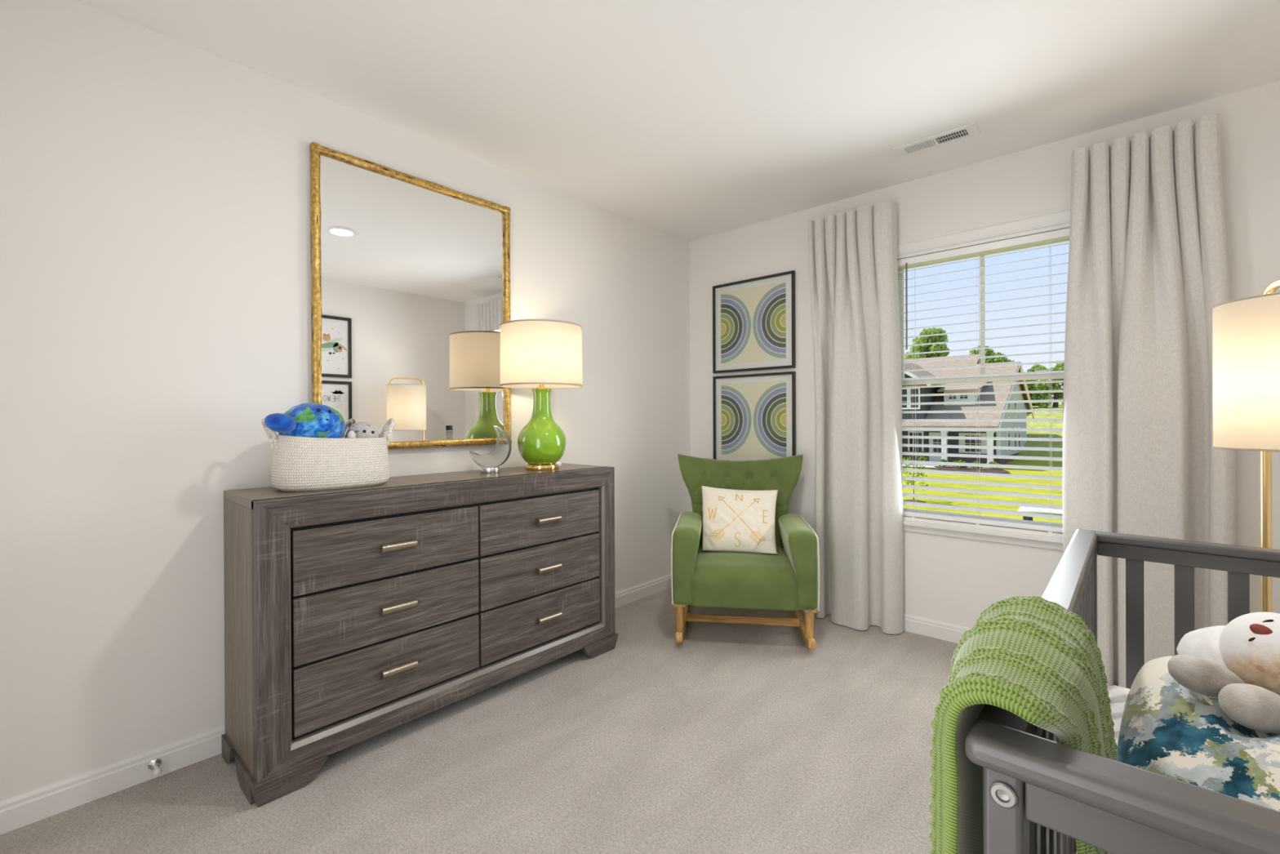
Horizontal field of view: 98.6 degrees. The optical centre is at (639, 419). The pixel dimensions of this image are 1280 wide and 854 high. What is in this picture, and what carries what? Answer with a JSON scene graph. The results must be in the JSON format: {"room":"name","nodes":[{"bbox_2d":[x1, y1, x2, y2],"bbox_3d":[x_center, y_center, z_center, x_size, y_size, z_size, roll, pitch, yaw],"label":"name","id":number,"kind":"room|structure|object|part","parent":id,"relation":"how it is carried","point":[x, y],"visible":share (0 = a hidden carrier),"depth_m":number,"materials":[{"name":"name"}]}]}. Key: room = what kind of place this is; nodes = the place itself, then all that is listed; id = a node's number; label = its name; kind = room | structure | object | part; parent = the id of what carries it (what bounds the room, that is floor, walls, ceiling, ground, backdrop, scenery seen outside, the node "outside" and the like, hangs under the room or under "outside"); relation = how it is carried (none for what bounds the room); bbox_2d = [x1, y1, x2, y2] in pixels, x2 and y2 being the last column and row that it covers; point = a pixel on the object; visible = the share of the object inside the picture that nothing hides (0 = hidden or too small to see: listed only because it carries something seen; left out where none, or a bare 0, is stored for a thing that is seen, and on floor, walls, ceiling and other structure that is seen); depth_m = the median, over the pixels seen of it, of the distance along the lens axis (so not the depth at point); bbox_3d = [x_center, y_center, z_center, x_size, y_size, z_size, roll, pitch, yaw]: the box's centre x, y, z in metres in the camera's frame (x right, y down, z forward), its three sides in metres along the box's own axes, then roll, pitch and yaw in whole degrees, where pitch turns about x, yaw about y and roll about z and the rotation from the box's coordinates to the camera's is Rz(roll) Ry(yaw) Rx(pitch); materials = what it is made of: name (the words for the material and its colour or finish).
{"room":"bedroom","nodes":[
{"label":"bedroom","id":0,"kind":"room"},
{"bbox_2d":[0,0,690,801],"bbox_3d":[-0.892,-0.059,2.686,0.140,2.440,3.880,0,0,42],"label":"wall","id":1,"kind":"structure","parent":0,"point":[155,228],"depth_m":1.82,"materials":[{"name":"white paint"}]},
{"bbox_2d":[147,757,161,776],"bbox_3d":[-1.552,1.119,1.767,0.078,0.034,0.034,0,0,42],"label":"door stop","id":2,"kind":"object","parent":1,"relation":"attached to","point":[154,763],"visible":1,"depth_m":1.78,"materials":[{"name":"silver metal"}]},
{"bbox_3d":[-1.576,1.119,1.788,0.014,0.034,0.034,0,0,42],"label":"mounting plate","id":3,"kind":"part","parent":2,"relation":"part of","materials":[{"name":"silver metal"}]},
{"bbox_3d":[-1.554,1.119,1.768,0.049,0.011,0.011,0,0,42],"label":"rod","id":4,"kind":"part","parent":2,"relation":"part of","materials":[{"name":"silver metal"}]},
{"bbox_2d":[0,573,671,834],"bbox_3d":[-0.836,1.117,2.629,0.013,0.088,3.620,0,0,42],"label":"baseboard","id":5,"kind":"structure","parent":1,"relation":"attached to","point":[20,811],"depth_m":1.73,"materials":[{"name":"white"}]},
{"bbox_2d":[309,142,511,448],"bbox_3d":[-0.969,-0.475,2.471,0.036,1.205,0.910,0,0,42],"label":"wall mirror","id":6,"kind":"object","parent":1,"relation":"attached to","point":[411,274],"visible":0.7,"depth_m":2.42,"materials":[{"name":"gold metal"}]},
{"bbox_2d":[0,587,1118,853],"bbox_3d":[-0.100,1.220,1.147,3.370,0.120,5.120,0,0,42],"label":"floor","id":7,"kind":"structure","parent":0,"point":[727,738],"depth_m":1.82,"materials":[{"name":"carpet"}]},
{"bbox_2d":[221,462,617,807],"bbox_3d":[-0.786,0.702,2.348,0.422,0.918,1.550,0,0,42],"label":"dresser","id":8,"kind":"object","parent":7,"relation":"on","point":[353,615],"visible":1,"depth_m":1.98,"materials":[{"name":"grey wood"}]},
{"bbox_3d":[-1.307,0.685,1.813,0.363,0.822,0.030,0,0,42],"label":"panel","id":9,"kind":"part","parent":8,"relation":"part of","materials":[{"name":"grey wood"}]},
{"bbox_2d":[261,417,395,492],"bbox_3d":[-1.128,0.119,2.022,0.438,0.252,0.249,0,0,-44],"label":"rope basket","id":10,"kind":"object","parent":8,"relation":"on","point":[299,464],"visible":0.98,"depth_m":1.91,"materials":[{"name":"fabric"}]},
{"bbox_3d":[-1.267,0.048,1.885,0.048,0.106,0.087,0,0,-44],"label":"handle","id":11,"kind":"part","parent":10,"relation":"part of","materials":[{"name":"fabric"}]},
{"bbox_2d":[264,402,346,438],"bbox_3d":[-1.186,0.025,1.943,0.201,0.171,0.267,0,0,42],"label":"plush","id":12,"kind":"object","parent":10,"relation":"in","point":[310,420],"visible":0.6,"depth_m":1.89,"materials":[{"name":"blue fabric"}]},
{"bbox_3d":[-1.195,0.011,1.830,0.064,0.066,0.087,0,0,42],"label":"arm","id":13,"kind":"part","parent":12,"relation":"part of"},
{"bbox_2d":[345,421,379,438],"bbox_3d":[-1.043,0.075,2.074,0.118,0.136,0.164,0,0,-32],"label":"plush","id":14,"kind":"object","parent":10,"relation":"in","point":[360,429],"visible":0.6,"depth_m":2.04,"materials":[{"name":"white fabric"}]},
{"bbox_3d":[-1.045,0.063,1.995,0.032,0.048,0.028,0,0,42],"label":"arm","id":15,"kind":"part","parent":14,"relation":"part of"},
{"bbox_3d":[-0.987,0.046,2.156,0.048,0.106,0.087,0,0,-44],"label":"handle","id":16,"kind":"part","parent":10,"relation":"part of","materials":[{"name":"fabric"}]},
{"bbox_3d":[-0.884,0.456,1.998,0.018,0.208,0.662,0,0,42],"label":"drawer","id":17,"kind":"part","parent":8,"relation":"part of","materials":[{"name":"grey wood"}]},
{"bbox_3d":[-0.882,0.901,1.998,0.018,0.214,0.662,0,0,42],"label":"drawer","id":18,"kind":"part","parent":8,"relation":"part of","materials":[{"name":"grey wood"}]},
{"bbox_3d":[-0.883,0.677,1.998,0.018,0.214,0.662,0,0,42],"label":"drawer","id":19,"kind":"part","parent":8,"relation":"part of","materials":[{"name":"grey wood"}]},
{"bbox_3d":[-0.868,0.458,1.983,0.026,0.033,0.125,0,0,42],"label":"handle","id":20,"kind":"part","parent":8,"relation":"part of","materials":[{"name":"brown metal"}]},
{"bbox_3d":[-0.866,0.901,1.983,0.026,0.033,0.125,0,0,42],"label":"handle","id":21,"kind":"part","parent":8,"relation":"part of","materials":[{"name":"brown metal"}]},
{"bbox_3d":[-0.867,0.677,1.983,0.026,0.033,0.125,0,0,42],"label":"handle","id":22,"kind":"part","parent":8,"relation":"part of","materials":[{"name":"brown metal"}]},
{"bbox_3d":[-0.658,0.286,2.233,0.048,0.088,1.527,0,0,42],"label":"rail","id":23,"kind":"part","parent":8,"relation":"part of","materials":[{"name":"grey wood"}]},
{"bbox_3d":[-0.654,1.063,2.235,0.048,0.058,1.527,0,0,42],"label":"rail","id":24,"kind":"part","parent":8,"relation":"part of","materials":[{"name":"grey wood"}]},
{"bbox_3d":[-0.808,0.682,2.371,0.358,0.822,1.468,0,0,42],"label":"panel","id":25,"kind":"part","parent":8,"relation":"part of","materials":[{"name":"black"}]},
{"bbox_2d":[469,426,511,473],"bbox_3d":[-0.683,0.135,2.513,0.192,0.214,0.088,0,0,9],"label":"ornament","id":26,"kind":"object","parent":8,"relation":"on","point":[490,463],"visible":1,"depth_m":2.49,"materials":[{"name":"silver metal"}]},
{"bbox_3d":[-0.431,0.674,2.500,0.018,0.214,0.668,0,0,42],"label":"drawer","id":27,"kind":"part","parent":8,"relation":"part of","materials":[{"name":"grey wood"}]},
{"bbox_3d":[-0.433,0.453,2.499,0.018,0.208,0.668,0,0,42],"label":"drawer","id":28,"kind":"part","parent":8,"relation":"part of","materials":[{"name":"grey wood"}]},
{"bbox_3d":[-0.430,0.898,2.500,0.018,0.214,0.668,0,0,42],"label":"drawer","id":29,"kind":"part","parent":8,"relation":"part of","materials":[{"name":"grey wood"}]},
{"bbox_2d":[499,319,582,471],"bbox_3d":[-0.476,-0.106,2.670,0.395,0.694,0.395,0,0,42],"label":"table lamp","id":30,"kind":"object","parent":8,"relation":"on","point":[541,356],"visible":1,"depth_m":2.54,"materials":[{"name":"green ceramic"}]},
{"bbox_3d":[-0.478,-0.449,2.669,0.390,0.008,0.390,0,0,42],"label":"shade trim","id":31,"kind":"part","parent":30,"relation":"part of","materials":[{"name":"fabric"}]},
{"bbox_3d":[-0.477,-0.307,2.670,0.392,0.285,0.392,0,0,42],"label":"lamp shade","id":32,"kind":"part","parent":30,"relation":"part of","materials":[{"name":"fabric"}]},
{"bbox_3d":[-0.476,-0.164,2.670,0.395,0.008,0.395,0,0,42],"label":"shade trim","id":33,"kind":"part","parent":30,"relation":"part of","materials":[{"name":"fabric"}]},
{"bbox_2d":[535,384,547,388],"bbox_3d":[-0.476,-0.194,2.670,0.060,0.091,0.060,0,0,42],"label":"socket","id":34,"kind":"object","parent":30,"relation":"attached to","point":[541,386],"depth_m":2.65,"materials":[{"name":"gold metal"}]},
{"bbox_3d":[-0.410,0.674,2.491,0.026,0.033,0.125,0,0,42],"label":"handle","id":35,"kind":"part","parent":8,"relation":"part of","materials":[{"name":"brown metal"}]},
{"bbox_3d":[-0.411,0.454,2.490,0.026,0.033,0.125,0,0,42],"label":"handle","id":36,"kind":"part","parent":8,"relation":"part of","materials":[{"name":"brown metal"}]},
{"bbox_3d":[-0.409,0.898,2.491,0.026,0.033,0.125,0,0,42],"label":"handle","id":37,"kind":"part","parent":8,"relation":"part of","materials":[{"name":"brown metal"}]},
{"bbox_2d":[671,453,819,649],"bbox_3d":[0.571,0.676,3.120,0.731,0.946,0.833,0,0,8],"label":"rocking chair","id":38,"kind":"object","parent":7,"relation":"on","point":[788,579],"visible":0.66,"depth_m":2.78,"materials":[{"name":"green fabric"}]},
{"bbox_3d":[0.205,1.016,2.825,0.043,0.165,0.042,0,0,8],"label":"leg","id":39,"kind":"part","parent":38,"relation":"part of","materials":[{"name":"brown wood"}]},
{"bbox_3d":[0.271,0.743,3.049,0.139,0.383,0.591,0,0,8],"label":"arm","id":40,"kind":"part","parent":38,"relation":"part of","materials":[{"name":"green fabric"}]},
{"bbox_2d":[701,485,777,553],"bbox_3d":[0.551,0.551,3.082,0.435,0.334,0.223,0,0,13],"label":"cushion","id":41,"kind":"object","parent":38,"relation":"on","point":[734,520],"visible":1,"depth_m":3.03,"materials":[{"name":"beige fabric"}]},
{"bbox_2d":[708,493,767,546],"bbox_3d":[0.536,0.549,3.036,0.326,0.301,0.030,2,-29,11],"label":"print","id":42,"kind":"object","parent":41,"relation":"attached to","point":[735,520],"depth_m":3.03,"materials":[{"name":"gold paint"}]},
{"bbox_3d":[0.595,0.507,3.293,0.731,0.610,0.228,0,0,8],"label":"backrest","id":43,"kind":"part","parent":38,"relation":"part of","materials":[{"name":"green fabric"}]},
{"bbox_3d":[0.552,0.827,2.987,0.568,0.211,0.563,0,0,8],"label":"seat","id":44,"kind":"part","parent":38,"relation":"part of","materials":[{"name":"green fabric"}]},
{"bbox_3d":[0.840,0.740,2.967,0.139,0.383,0.591,0,0,8],"label":"arm","id":45,"kind":"part","parent":38,"relation":"part of","materials":[{"name":"green fabric"}]},
{"bbox_3d":[0.842,1.013,2.733,0.043,0.165,0.042,0,0,8],"label":"leg","id":46,"kind":"part","parent":38,"relation":"part of","materials":[{"name":"brown wood"}]},
{"bbox_2d":[964,528,1279,853],"bbox_3d":[1.056,0.731,0.822,0.723,0.848,1.398,0,0,42],"label":"crib","id":47,"kind":"object","parent":7,"relation":"on","point":[1042,794],"visible":0.68,"depth_m":0.53,"materials":[{"name":"grey paint"}]},
{"bbox_3d":[0.373,0.749,0.559,0.034,0.820,0.047,0,0,42],"label":"post","id":48,"kind":"part","parent":47,"relation":"part of","materials":[{"name":"grey paint"}]},
{"bbox_2d":[928,595,1117,853],"bbox_3d":[0.476,0.610,0.670,0.236,0.737,0.389,0,0,42],"label":"throw blanket","id":49,"kind":"object","parent":47,"relation":"on","point":[1034,659],"visible":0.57,"depth_m":0.59,"materials":[{"name":"green fabric"}]},
{"bbox_3d":[0.823,0.327,1.067,0.050,0.024,1.342,0,0,42],"label":"rail","id":50,"kind":"part","parent":47,"relation":"part of","materials":[{"name":"grey paint"}]},
{"bbox_3d":[1.257,0.743,1.541,0.035,0.818,0.046,0,0,42],"label":"post","id":51,"kind":"part","parent":47,"relation":"part of","materials":[{"name":"grey paint"}]},
{"bbox_2d":[1075,684,1129,853],"bbox_3d":[1.062,0.767,0.830,0.622,0.148,1.257,0,0,42],"label":"mattress","id":52,"kind":"object","parent":47,"relation":"on","point":[1117,695],"visible":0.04,"depth_m":1.36,"materials":[{"name":"white fabric"}]},
{"bbox_2d":[1116,655,1279,811],"bbox_3d":[1.090,0.559,0.906,0.422,0.263,0.461,0,0,-40],"label":"pillow","id":53,"kind":"object","parent":52,"relation":"on","point":[1168,728],"visible":0.51,"depth_m":0.95,"materials":[{"name":"fabric"}]},
{"bbox_2d":[1167,612,1279,733],"bbox_3d":[1.148,0.451,1.044,0.370,0.196,0.246,0,0,-14],"label":"plush animal","id":54,"kind":"object","parent":53,"relation":"on","point":[1237,663],"visible":1,"depth_m":0.98},
{"bbox_3d":[0.605,0.324,0.322,0.723,0.029,0.055,0,0,42],"label":"rail","id":55,"kind":"part","parent":47,"relation":"part of","materials":[{"name":"grey paint"}]},
{"bbox_3d":[1.506,0.323,1.321,0.721,0.023,0.051,0,0,42],"label":"rail","id":56,"kind":"part","parent":47,"relation":"part of","materials":[{"name":"grey paint"}]},
{"bbox_2d":[1212,279,1279,612],"bbox_3d":[1.851,0.370,1.539,0.347,1.560,0.347,0,0,21],"label":"floor lamp","id":57,"kind":"object","parent":7,"relation":"on","point":[1246,331],"visible":0.74,"depth_m":1.53,"materials":[{"name":"white fabric"}]},
{"bbox_3d":[1.848,-0.128,1.538,0.344,0.418,0.344,0,0,21],"label":"lamp shade","id":58,"kind":"part","parent":57,"relation":"part of","materials":[{"name":"fabric"}]},
{"bbox_3d":[1.847,-0.337,1.538,0.347,0.006,0.347,0,0,21],"label":"shade trim","id":59,"kind":"part","parent":57,"relation":"part of","materials":[{"name":"fabric"}]},
{"bbox_3d":[1.849,0.082,1.538,0.347,0.006,0.347,0,0,21],"label":"shade trim","id":60,"kind":"part","parent":57,"relation":"part of","materials":[{"name":"fabric"}]},
{"bbox_3d":[1.851,0.360,1.539,0.020,1.540,0.310,0,0,21],"label":"hoop frame","id":61,"kind":"part","parent":57,"relation":"part of","materials":[{"name":"gold metal"}]},
{"bbox_2d":[75,0,1279,241],"bbox_3d":[-0.113,-1.340,1.142,3.370,0.120,5.120,0,0,42],"label":"ceiling","id":62,"kind":"structure","parent":0,"point":[689,120],"depth_m":2.04,"materials":[{"name":"white paint"}]},
{"bbox_2d":[893,122,981,158],"bbox_3d":[1.368,-1.281,2.546,0.343,0.019,0.122,0,0,42],"label":"ceiling vent","id":63,"kind":"object","parent":62,"relation":"in","point":[971,130],"visible":1,"depth_m":2.54,"materials":[{"name":"white plastic"}]},
{"bbox_2d":[689,80,1279,628],"bbox_3d":[1.559,-0.072,2.996,3.090,2.440,0.140,0,0,42],"label":"wall","id":64,"kind":"structure","parent":0,"point":[948,580],"depth_m":2.77,"materials":[{"name":"white paint"}]},
{"bbox_2d":[712,270,795,373],"bbox_3d":[0.736,-0.624,3.622,0.606,0.603,0.023,0,0,42],"label":"framed print","id":65,"kind":"object","parent":64,"relation":"attached to","point":[754,324],"visible":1,"depth_m":3.61,"materials":[{"name":"black"}]},
{"bbox_2d":[720,280,786,364],"bbox_3d":[0.737,-0.624,3.623,0.485,0.494,0.001,0,0,42],"label":"artwork","id":66,"kind":"object","parent":65,"relation":"attached to","point":[753,316],"depth_m":3.61,"materials":[{"name":"multicoloured paper"}]},
{"bbox_2d":[712,371,795,460],"bbox_3d":[0.739,0.002,3.623,0.606,0.603,0.023,0,0,42],"label":"framed print","id":67,"kind":"object","parent":64,"relation":"attached to","point":[754,415],"visible":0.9,"depth_m":3.62,"materials":[{"name":"black"}]},
{"bbox_2d":[721,380,786,458],"bbox_3d":[0.740,0.002,3.625,0.485,0.494,0.001,0,0,42],"label":"artwork","id":68,"kind":"object","parent":67,"relation":"attached to","point":[754,412],"depth_m":3.62,"materials":[{"name":"multicoloured"}]},
{"bbox_2d":[808,200,902,634],"bbox_3d":[1.201,-0.010,3.098,0.496,2.304,0.187,0,0,42],"label":"curtain","id":69,"kind":"object","parent":64,"relation":"hanging from","point":[853,268],"visible":0.97,"depth_m":3.04,"materials":[{"name":"fabric"}]},
{"bbox_2d":[902,613,971,643],"bbox_3d":[1.514,1.105,2.941,3.090,0.088,0.013,0,0,42],"label":"baseboard","id":70,"kind":"structure","parent":64,"relation":"attached to","point":[916,624],"depth_m":2.90,"materials":[{"name":"white wood"}]},
{"bbox_2d":[897,206,1071,551],"bbox_3d":[1.736,-0.182,2.812,1.056,1.577,0.175,0,0,42],"label":"window","id":71,"kind":"structure","parent":64,"relation":"in","point":[1058,219],"depth_m":2.78,"materials":[{"name":"white"}]},
{"bbox_3d":[1.693,0.577,2.761,1.056,0.061,0.035,0,0,42],"label":"sill","id":72,"kind":"part","parent":71,"relation":"part of","materials":[{"name":"white wood"}]},
{"bbox_3d":[1.757,0.150,2.834,0.844,0.759,0.026,0,0,42],"label":"sash","id":73,"kind":"part","parent":71,"relation":"part of","materials":[{"name":"white"}]},
{"bbox_2d":[897,227,1070,533],"bbox_3d":[1.718,-0.174,2.792,0.836,1.417,0.069,0,0,42],"label":"window blind","id":74,"kind":"object","parent":71,"relation":"attached to","point":[1060,234],"visible":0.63,"depth_m":2.77,"materials":[{"name":"white plastic"}]},
{"bbox_3d":[1.497,-0.171,3.000,0.007,1.352,0.056,0,0,42],"label":"ladder cord","id":75,"kind":"part","parent":74,"relation":"part of","materials":[{"name":"white fabric"}]},
{"bbox_3d":[1.721,-0.171,2.798,0.007,1.352,0.056,0,0,42],"label":"ladder cord","id":76,"kind":"part","parent":74,"relation":"part of","materials":[{"name":"white fabric"}]},
{"bbox_3d":[1.726,0.516,2.798,0.836,0.022,0.048,0,0,42],"label":"rail","id":77,"kind":"part","parent":74,"relation":"part of","materials":[{"name":"white plastic"}]},
{"bbox_3d":[1.940,-0.172,2.601,0.007,1.352,0.056,0,0,42],"label":"ladder cord","id":78,"kind":"part","parent":74,"relation":"part of","materials":[{"name":"white fabric"}]},
{"bbox_3d":[1.774,-0.540,2.855,0.844,0.689,0.026,0,0,42],"label":"sash","id":79,"kind":"part","parent":71,"relation":"part of","materials":[{"name":"white"}]},
{"bbox_3d":[1.694,-0.211,2.765,1.016,1.518,0.022,0,0,42],"label":"casing","id":80,"kind":"part","parent":71,"relation":"part of","materials":[{"name":"white wood"}]},
{"bbox_2d":[1062,112,1235,687],"bbox_3d":[2.097,-0.018,2.297,0.533,2.314,0.179,0,0,42],"label":"curtain","id":81,"kind":"object","parent":64,"relation":"hanging from","point":[1148,269],"visible":0.75,"depth_m":2.24,"materials":[{"name":"fabric"}]},
{"label":"outside","id":82,"kind":"structure","parent":0,"visible":0},
{"bbox_2d":[902,402,1062,523],"bbox_3d":[41.676,0.603,61.109,135.000,7.560,139.000,0,0,42],"label":"ground","id":83,"kind":"structure","parent":82,"point":[1037,415],"depth_m":34.99,"materials":[{"name":"green plant"}]},
{"bbox_2d":[902,499,925,502],"bbox_3d":[14.421,4.269,29.021,1.200,0.080,1.200,0,0,42],"label":"mulch ring","id":84,"kind":"object","parent":83,"relation":"on","point":[915,500],"visible":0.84,"depth_m":28.82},
{"bbox_2d":[902,455,928,500],"bbox_3d":[14.385,3.100,28.994,1.406,2.639,1.396,0,0,42],"label":"sapling","id":85,"kind":"object","parent":83,"relation":"on","point":[909,457],"visible":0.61,"depth_m":28.90,"materials":[{"name":"green plant"}]},
{"bbox_2d":[904,327,951,359],"bbox_3d":[35.334,-5.771,68.414,5.924,11.281,6.143,0,0,12],"label":"tree","id":86,"kind":"object","parent":83,"relation":"on","point":[941,338],"visible":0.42,"depth_m":66.97,"materials":[{"name":"green plant"}]},
{"bbox_2d":[902,354,1034,468],"bbox_3d":[28.620,-1.220,54.348,14.640,10.480,19.300,0,0,42],"label":"house","id":87,"kind":"structure","parent":83,"relation":"on","point":[964,362],"depth_m":47.30,"materials":[{"name":"grey"}]},
{"bbox_3d":[22.870,-1.839,47.690,0.500,1.600,0.025,0,0,42],"label":"pane","id":88,"kind":"part","parent":87,"relation":"part of","materials":[{"name":"clear glass"}]},
{"bbox_3d":[23.502,-1.841,47.121,0.600,1.600,0.025,0,0,42],"label":"pane","id":89,"kind":"part","parent":87,"relation":"part of","materials":[{"name":"clear glass"}]},
{"bbox_3d":[24.470,2.001,48.857,1.000,1.700,0.025,0,0,42],"label":"pane","id":90,"kind":"part","parent":87,"relation":"part of","materials":[{"name":"clear glass"}]},
{"bbox_3d":[22.628,-4.112,46.981,4.000,2.850,0.040,0,0,42],"label":"gable trim","id":91,"kind":"part","parent":87,"relation":"part of","materials":[{"name":"white"}]},
{"bbox_3d":[25.722,2.352,47.668,1.250,2.510,0.140,0,0,42],"label":"door","id":92,"kind":"part","parent":87,"relation":"part of","materials":[{"name":"white"}]},
{"bbox_3d":[26.845,-2.008,47.287,0.550,0.460,0.025,0,0,42],"label":"pane","id":93,"kind":"part","parent":87,"relation":"part of","materials":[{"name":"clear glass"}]},
{"bbox_3d":[27.477,-2.010,46.718,0.550,0.460,0.025,0,0,42],"label":"pane","id":94,"kind":"part","parent":87,"relation":"part of","materials":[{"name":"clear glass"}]},
{"bbox_3d":[27.760,1.990,45.897,1.150,1.340,0.025,0,0,42],"label":"pane","id":95,"kind":"part","parent":87,"relation":"part of","materials":[{"name":"clear glass"}]},
{"bbox_3d":[31.904,1.742,47.645,0.075,1.850,0.700,0,0,42],"label":"pane","id":96,"kind":"part","parent":87,"relation":"part of","materials":[{"name":"clear glass"}]},
{"bbox_3d":[34.178,1.726,50.173,0.075,1.850,0.700,0,0,42],"label":"pane","id":97,"kind":"part","parent":87,"relation":"part of","materials":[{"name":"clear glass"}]},
{"bbox_2d":[969,345,1014,363],"bbox_3d":[43.074,-4.726,68.626,6.495,9.118,4.655,0,0,42],"label":"tree","id":98,"kind":"object","parent":83,"relation":"on","point":[988,352],"visible":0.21,"depth_m":67.22,"materials":[{"name":"green plant"}]},
{"bbox_2d":[1024,364,1053,405],"bbox_3d":[50.624,-4.243,70.811,5.100,6.082,3.379,0,0,42],"label":"tree","id":99,"kind":"object","parent":83,"relation":"on","point":[1036,366],"visible":0.16,"depth_m":70.60,"materials":[{"name":"green plant"}]},
{"bbox_2d":[1017,506,1062,520],"bbox_3d":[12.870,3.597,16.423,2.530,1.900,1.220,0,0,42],"label":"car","id":100,"kind":"object","parent":83,"relation":"on","point":[1039,510],"visible":0.05,"depth_m":16.52,"materials":[{"name":"white metal"}]},
{"bbox_2d":[1031,362,1064,407],"bbox_3d":[48.598,-4.018,64.670,4.246,5.675,3.684,0,0,42],"label":"tree","id":101,"kind":"object","parent":83,"relation":"on","point":[1059,366],"visible":0.49,"depth_m":64.42,"materials":[{"name":"green plant"}]},
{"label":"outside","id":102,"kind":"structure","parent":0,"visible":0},
{"bbox_2d":[933,466,1008,473],"bbox_3d":[24.873,3.770,41.742,5.391,0.028,4.292,0,0,42],"label":"mulch bed","id":103,"kind":"object","parent":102,"point":[944,468],"visible":0.93,"depth_m":41.41,"materials":[{"name":"brown soil"}]},
{"bbox_2d":[938,458,948,466],"bbox_3d":[24.199,3.428,43.878,0.912,0.610,0.665,0,0,42],"label":"shrub","id":104,"kind":"object","parent":103,"relation":"on","point":[941,460],"visible":0.35,"depth_m":43.87,"materials":[{"name":"green plant"}]},
{"bbox_2d":[953,459,967,468],"bbox_3d":[24.506,3.387,41.999,1.002,0.674,0.673,0,0,42],"label":"shrub","id":105,"kind":"object","parent":103,"relation":"on","point":[960,460],"visible":0.3,"depth_m":41.94,"materials":[{"name":"green plant"}]},
{"bbox_2d":[970,460,982,468],"bbox_3d":[25.545,3.408,41.730,0.921,0.638,0.578,0,0,42],"label":"shrub","id":106,"kind":"object","parent":103,"relation":"on","point":[975,461],"visible":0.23,"depth_m":41.74,"materials":[{"name":"green plant"}]},
{"bbox_2d":[987,461,999,468],"bbox_3d":[26.702,3.411,41.625,0.903,0.602,0.626,0,0,42],"label":"shrub","id":107,"kind":"object","parent":103,"relation":"on","point":[991,462],"visible":0.35,"depth_m":41.53,"materials":[{"name":"green plant"}]},
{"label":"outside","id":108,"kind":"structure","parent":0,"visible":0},
{"bbox_2d":[902,463,942,467],"bbox_3d":[21.584,3.778,46.315,7.900,0.034,2.500,0,0,42],"label":"walkway","id":109,"kind":"structure","parent":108,"point":[912,465],"depth_m":45.23,"materials":[{"name":"concrete"}]}
]}

